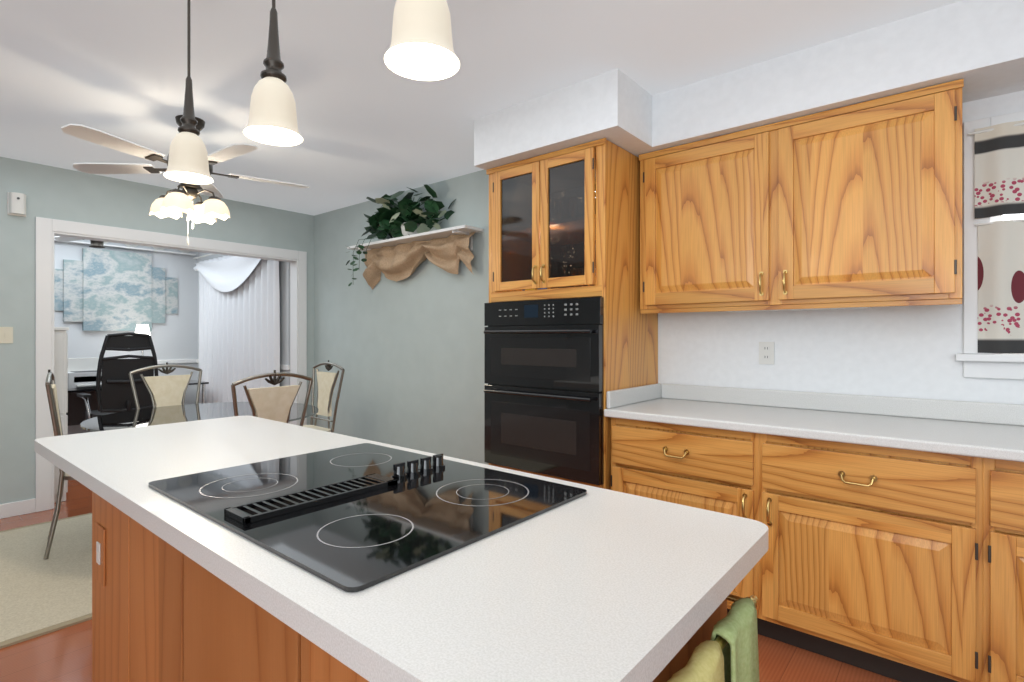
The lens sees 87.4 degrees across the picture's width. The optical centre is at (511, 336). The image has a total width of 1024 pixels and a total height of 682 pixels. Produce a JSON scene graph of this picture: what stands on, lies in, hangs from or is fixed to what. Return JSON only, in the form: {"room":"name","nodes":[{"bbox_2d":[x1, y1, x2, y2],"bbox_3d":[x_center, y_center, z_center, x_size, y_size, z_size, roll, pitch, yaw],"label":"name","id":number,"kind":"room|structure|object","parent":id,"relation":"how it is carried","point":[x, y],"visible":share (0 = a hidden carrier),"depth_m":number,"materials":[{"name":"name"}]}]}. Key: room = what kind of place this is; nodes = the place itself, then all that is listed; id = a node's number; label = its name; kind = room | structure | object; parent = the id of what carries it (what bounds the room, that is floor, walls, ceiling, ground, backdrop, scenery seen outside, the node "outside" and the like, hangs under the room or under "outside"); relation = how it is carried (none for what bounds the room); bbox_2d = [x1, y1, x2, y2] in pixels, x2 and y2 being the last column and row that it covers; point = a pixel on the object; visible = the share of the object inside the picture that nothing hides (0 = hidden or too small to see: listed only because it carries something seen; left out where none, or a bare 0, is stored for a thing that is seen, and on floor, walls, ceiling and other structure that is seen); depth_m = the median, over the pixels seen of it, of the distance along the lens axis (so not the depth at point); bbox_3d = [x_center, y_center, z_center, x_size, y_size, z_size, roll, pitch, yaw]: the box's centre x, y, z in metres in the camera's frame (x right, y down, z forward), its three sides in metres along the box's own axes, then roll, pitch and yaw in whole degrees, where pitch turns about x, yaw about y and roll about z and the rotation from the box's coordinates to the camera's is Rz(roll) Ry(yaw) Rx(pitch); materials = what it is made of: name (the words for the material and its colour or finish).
{"room":"kitchen","nodes":[
{"label":"kitchen","id":0,"kind":"room"},
{"bbox_2d":[0,480,899,681],"bbox_3d":[-2.010,1.297,1.875,10.040,0.050,6.620,0,0,40],"label":"floor","id":1,"kind":"structure","parent":0,"point":[63,655],"depth_m":2.12,"materials":[{"name":"brown wood"}]},
{"bbox_2d":[0,513,91,648],"bbox_3d":[-2.064,1.266,3.585,1.770,0.012,2.500,0,0,40],"label":"dining rug","id":2,"kind":"object","parent":1,"relation":"on","point":[40,595],"depth_m":2.78,"materials":[{"name":"beige carpet"}]},
{"bbox_2d":[43,370,74,558],"bbox_3d":[-2.557,0.727,3.332,0.522,1.062,0.492,0,0,-38],"label":"dining chair","id":3,"kind":"object","parent":2,"relation":"on","point":[51,389],"visible":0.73,"depth_m":3.07,"materials":[{"name":"beige metal"}]},
{"bbox_2d":[129,362,201,408],"bbox_3d":[-2.423,0.727,3.896,0.522,1.062,0.492,0,0,40],"label":"dining chair","id":4,"kind":"object","parent":2,"relation":"on","point":[170,390],"visible":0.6,"depth_m":4.03,"materials":[{"name":"beige fabric"}]},
{"bbox_2d":[80,402,318,431],"bbox_3d":[-2.018,0.888,3.586,1.360,0.740,1.360,0,0,40],"label":"dining table","id":5,"kind":"object","parent":2,"relation":"on","point":[156,416],"visible":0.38,"depth_m":3.52,"materials":[{"name":"clear glass"}]},
{"bbox_2d":[231,370,312,425],"bbox_3d":[-1.576,0.727,3.289,0.528,1.062,0.492,0,0,40],"label":"dining chair","id":6,"kind":"object","parent":2,"relation":"on","point":[273,403],"visible":0.48,"depth_m":3.13,"materials":[{"name":"beige fabric"}]},
{"bbox_2d":[299,360,344,432],"bbox_3d":[-1.676,0.727,4.250,0.491,1.062,0.535,0,0,40],"label":"dining chair","id":7,"kind":"object","parent":2,"relation":"on","point":[326,382],"visible":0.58,"depth_m":4.38,"materials":[{"name":"beige fabric"}]},
{"bbox_2d":[54,327,68,502],"bbox_3d":[-3.891,0.600,4.095,0.669,1.345,0.670,0,0,40],"label":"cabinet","id":8,"kind":"object","parent":1,"relation":"on","point":[61,357],"visible":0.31,"depth_m":4.12,"materials":[{"name":"white laminate"}]},
{"bbox_2d":[77,332,157,419],"bbox_3d":[-3.863,0.615,5.298,0.607,1.315,0.636,0,0,40],"label":"mesh office chair","id":9,"kind":"object","parent":1,"relation":"on","point":[114,394],"visible":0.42,"depth_m":5.09,"materials":[{"name":"black fabric"}]},
{"bbox_2d":[66,380,208,425],"bbox_3d":[-4.278,0.902,5.983,0.780,0.740,1.360,0,0,40],"label":"office desk","id":10,"kind":"object","parent":1,"relation":"on","point":[76,412],"visible":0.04,"depth_m":5.90,"materials":[{"name":"black wood"}]},
{"bbox_2d":[68,358,101,388],"bbox_3d":[-4.506,0.382,5.692,0.440,0.299,0.380,0,0,40],"label":"printer","id":11,"kind":"object","parent":10,"relation":"on","point":[82,372],"visible":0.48,"depth_m":5.61,"materials":[{"name":"white plastic"}]},
{"bbox_2d":[135,325,149,355],"bbox_3d":[-4.284,0.197,6.210,0.210,0.669,0.210,0,0,40],"label":"table lamp","id":12,"kind":"object","parent":10,"relation":"on","point":[143,329],"visible":0.12,"depth_m":6.17,"materials":[{"name":"white fabric"}]},
{"bbox_2d":[92,491,726,681],"bbox_3d":[-0.421,0.835,1.306,1.646,0.874,0.641,0,0,40],"label":"kitchen island","id":13,"kind":"object","parent":1,"relation":"on","point":[163,610],"visible":0.31,"depth_m":1.15,"materials":[{"name":"brown wood"}]},
{"bbox_2d":[34,416,768,681],"bbox_3d":[-0.591,0.377,1.450,2.225,0.038,0.740,0,0,40],"label":"island countertop","id":14,"kind":"structure","parent":13,"relation":"on","point":[595,584],"depth_m":0.81,"materials":[{"name":"white laminate"}]},
{"bbox_2d":[148,443,586,591],"bbox_3d":[-0.351,0.336,1.254,0.855,0.043,0.625,0,0,40],"label":"cooktop","id":15,"kind":"object","parent":14,"relation":"in","point":[357,517],"visible":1,"depth_m":1.11,"materials":[{"name":"black glass"}]},
{"bbox_2d":[715,594,757,649],"bbox_3d":[0.290,0.472,0.823,0.066,0.032,0.400,0,0,40],"label":"towel bar","id":16,"kind":"object","parent":13,"relation":"attached to","point":[721,641],"visible":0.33,"depth_m":0.94,"materials":[{"name":"gold metal"}]},
{"bbox_2d":[667,640,724,681],"bbox_3d":[0.256,0.643,0.741,0.055,0.378,0.152,0,0,40],"label":"towel","id":17,"kind":"object","parent":16,"relation":"hanging from","point":[705,662],"visible":0.98,"depth_m":0.75,"materials":[{"name":"yellow fabric"}]},
{"bbox_2d":[710,598,759,681],"bbox_3d":[0.367,0.663,0.875,0.055,0.418,0.142,0,0,40],"label":"towel","id":18,"kind":"object","parent":16,"relation":"hanging from","point":[735,628],"visible":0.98,"depth_m":0.87,"materials":[{"name":"green fabric"}]},
{"bbox_2d":[486,138,657,489],"bbox_3d":[0.342,0.143,3.133,0.799,2.258,0.668,0,0,40],"label":"tall cabinet","id":19,"kind":"object","parent":1,"relation":"on","point":[564,223],"visible":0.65,"depth_m":2.85,"materials":[{"name":"brown wood"}]},
{"bbox_2d":[484,297,603,484],"bbox_3d":[0.315,0.271,3.100,0.775,0.933,0.645,0,0,40],"label":"double oven","id":20,"kind":"object","parent":19,"relation":"in","point":[544,387],"visible":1,"depth_m":2.84,"materials":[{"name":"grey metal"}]},
{"bbox_2d":[611,417,766,636],"bbox_3d":[0.954,0.835,2.659,0.724,0.874,0.614,0,0,40],"label":"base cabinet","id":21,"kind":"object","parent":1,"relation":"on","point":[717,470],"depth_m":2.36,"materials":[{"name":"brown wood"}]},
{"bbox_2d":[767,434,1002,681],"bbox_3d":[1.478,0.835,2.223,0.760,0.874,0.614,0,0,40],"label":"base cabinet","id":22,"kind":"object","parent":1,"relation":"on","point":[902,565],"depth_m":1.93,"materials":[{"name":"brown wood"}]},
{"bbox_2d":[604,383,1023,461],"bbox_3d":[1.886,0.334,1.869,3.200,0.124,0.641,0,0,40],"label":"countertop","id":23,"kind":"structure","parent":22,"relation":"on","point":[980,429],"depth_m":2.31,"materials":[{"name":"white laminate"}]},
{"bbox_2d":[1003,460,1023,681],"bbox_3d":[2.013,0.835,1.779,0.750,0.874,0.614,0,0,40],"label":"base cabinet","id":24,"kind":"object","parent":1,"relation":"on","point":[1013,471],"depth_m":1.72,"materials":[{"name":"brown wood"}]},
{"bbox_2d":[0,0,961,215],"bbox_3d":[-2.010,-1.283,1.875,10.040,0.050,6.620,0,0,40],"label":"ceiling","id":25,"kind":"structure","parent":0,"point":[370,124],"depth_m":2.50,"materials":[{"name":"white paint"}]},
{"bbox_2d":[54,236,104,247],"bbox_3d":[-4.011,-1.058,5.177,0.891,0.399,0.891,0,0,-25],"label":"ceiling fan","id":26,"kind":"object","parent":25,"relation":"hanging from","point":[97,244],"visible":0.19,"depth_m":5.20,"materials":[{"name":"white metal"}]},
{"bbox_2d":[61,115,308,244],"bbox_3d":[-1.827,-0.892,3.092,1.236,0.729,1.271,0,0,40],"label":"ceiling fan","id":27,"kind":"object","parent":25,"relation":"hanging from","point":[174,203],"visible":0.85,"depth_m":3.05,"materials":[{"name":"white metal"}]},
{"bbox_2d":[163,0,212,183],"bbox_3d":[-1.145,-0.909,1.898,0.153,0.695,0.153,0,0,40],"label":"pendant light","id":28,"kind":"object","parent":25,"relation":"hanging from","point":[188,159],"visible":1,"depth_m":1.88,"materials":[{"name":"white glass"}]},
{"bbox_2d":[243,0,302,145],"bbox_3d":[-0.668,-0.909,1.502,0.153,0.695,0.153,0,0,40],"label":"pendant light","id":29,"kind":"object","parent":25,"relation":"hanging from","point":[272,116],"visible":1,"depth_m":1.48,"materials":[{"name":"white glass"}]},
{"bbox_2d":[384,0,459,80],"bbox_3d":[-0.184,-0.909,1.099,0.153,0.695,0.153,0,0,40],"label":"pendant light","id":30,"kind":"object","parent":25,"relation":"hanging from","point":[421,47],"visible":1,"depth_m":1.07,"materials":[{"name":"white glass"}]},
{"bbox_2d":[0,0,1023,503],"bbox_3d":[-2.139,0.007,1.736,10.060,2.530,6.240,0,0,40],"label":"wall","id":31,"kind":"structure","parent":0,"point":[406,354],"depth_m":3.75,"materials":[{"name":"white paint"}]},
{"bbox_2d":[0,327,12,342],"bbox_3d":[-3.555,-0.011,3.761,0.012,0.115,0.075,0,0,40],"label":"switch plate","id":32,"kind":"object","parent":31,"relation":"attached to","point":[6,334],"visible":1,"depth_m":3.76,"materials":[{"name":"beige plastic"}]},
{"bbox_2d":[7,192,25,216],"bbox_3d":[-3.498,-0.938,3.788,0.066,0.160,0.100,0,0,40],"label":"air freshener","id":33,"kind":"object","parent":31,"relation":"attached to","point":[16,203],"visible":0.98,"depth_m":3.77,"materials":[{"name":"white plastic"}]},
{"bbox_2d":[0,498,35,518],"bbox_3d":[-4.671,1.222,2.416,0.014,0.100,3.810,0,0,40],"label":"baseboard","id":34,"kind":"structure","parent":31,"relation":"attached to","point":[16,508],"depth_m":3.80,"materials":[{"name":"white wood"}]},
{"bbox_2d":[54,248,177,330],"bbox_3d":[-4.671,-0.538,6.330,0.049,0.940,1.290,0,0,40],"label":"canvas painting","id":35,"kind":"object","parent":31,"relation":"attached to","point":[101,290],"visible":0.9,"depth_m":6.29},
{"bbox_2d":[54,239,195,255],"bbox_3d":[-4.778,-1.141,6.172,0.092,0.176,2.050,0,0,40],"label":"crown molding","id":36,"kind":"structure","parent":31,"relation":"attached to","point":[157,249],"depth_m":6.47,"materials":[{"name":"white wood"}]},
{"bbox_2d":[35,217,306,511],"bbox_3d":[-2.836,0.202,4.734,0.161,2.140,2.100,0,0,40],"label":"door frame","id":37,"kind":"structure","parent":31,"relation":"attached to","point":[47,230],"depth_m":4.11,"materials":[{"name":"white wood"}]},
{"bbox_2d":[157,359,195,363],"bbox_3d":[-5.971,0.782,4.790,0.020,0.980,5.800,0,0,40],"label":"chair rail","id":38,"kind":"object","parent":31,"relation":"attached to","point":[176,360],"depth_m":6.83,"materials":[{"name":"white wood"}]},
{"bbox_2d":[193,254,279,403],"bbox_3d":[-3.228,0.102,6.160,2.150,2.260,0.113,0,0,40],"label":"curtain","id":39,"kind":"object","parent":31,"relation":"hanging from","point":[239,318],"visible":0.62,"depth_m":6.04,"materials":[{"name":"white"}]},
{"bbox_2d":[196,359,288,369],"bbox_3d":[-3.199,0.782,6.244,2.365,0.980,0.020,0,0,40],"label":"chair rail","id":40,"kind":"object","parent":31,"relation":"attached to","point":[284,367],"depth_m":5.54,"materials":[{"name":"white wood"}]},
{"bbox_2d":[347,225,482,250],"bbox_3d":[-0.853,-0.735,4.433,1.490,0.154,0.204,0,0,40],"label":"wall shelf","id":41,"kind":"object","parent":31,"relation":"attached to","point":[447,232],"visible":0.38,"depth_m":4.25,"materials":[{"name":"white wood"}]},
{"bbox_2d":[346,184,454,285],"bbox_3d":[-0.927,-0.826,4.460,1.055,0.787,0.456,0,0,40],"label":"potted plant","id":42,"kind":"object","parent":41,"relation":"on","point":[408,216],"visible":0.96,"depth_m":4.38,"materials":[{"name":"green plant"}]},
{"bbox_2d":[363,232,474,289],"bbox_3d":[-0.811,-0.608,4.428,1.340,0.360,0.141,0,0,40],"label":"valance","id":43,"kind":"object","parent":41,"relation":"hanging from","point":[398,262],"visible":0.96,"depth_m":4.42,"materials":[{"name":"fabric"}]},
{"bbox_2d":[639,121,790,313],"bbox_3d":[1.049,-0.566,2.788,0.707,0.839,0.294,0,0,40],"label":"upper cabinet","id":44,"kind":"object","parent":31,"relation":"attached to","point":[711,209],"depth_m":2.64,"materials":[{"name":"brown wood"}]},
{"bbox_2d":[759,342,773,363],"bbox_3d":[1.312,0.085,2.761,0.073,0.115,0.008,0,0,40],"label":"outlet","id":45,"kind":"object","parent":31,"relation":"attached to","point":[766,352],"visible":1,"depth_m":2.76,"materials":[{"name":"white plastic"}]},
{"bbox_2d":[783,79,963,309],"bbox_3d":[1.543,-0.566,2.377,0.697,0.839,0.294,0,0,40],"label":"upper cabinet","id":46,"kind":"object","parent":31,"relation":"attached to","point":[858,205],"depth_m":2.22,"materials":[{"name":"brown wood"}]},
{"bbox_2d":[956,111,1023,379],"bbox_3d":[2.373,-0.365,1.908,1.220,1.075,0.147,0,0,40],"label":"window","id":47,"kind":"structure","parent":31,"relation":"in","point":[999,169],"depth_m":2.18,"materials":[{"name":"white fabric"}]},
{"label":"outside","id":48,"kind":"structure","parent":0,"visible":0},
{"bbox_2d":[1003,214,1023,219],"bbox_3d":[2.654,-0.278,2.245,2.000,1.900,0.010,0,0,40],"label":"sky","id":49,"kind":"structure","parent":48,"point":[1012,216],"depth_m":2.50,"materials":[{"name":"white"}]}
]}

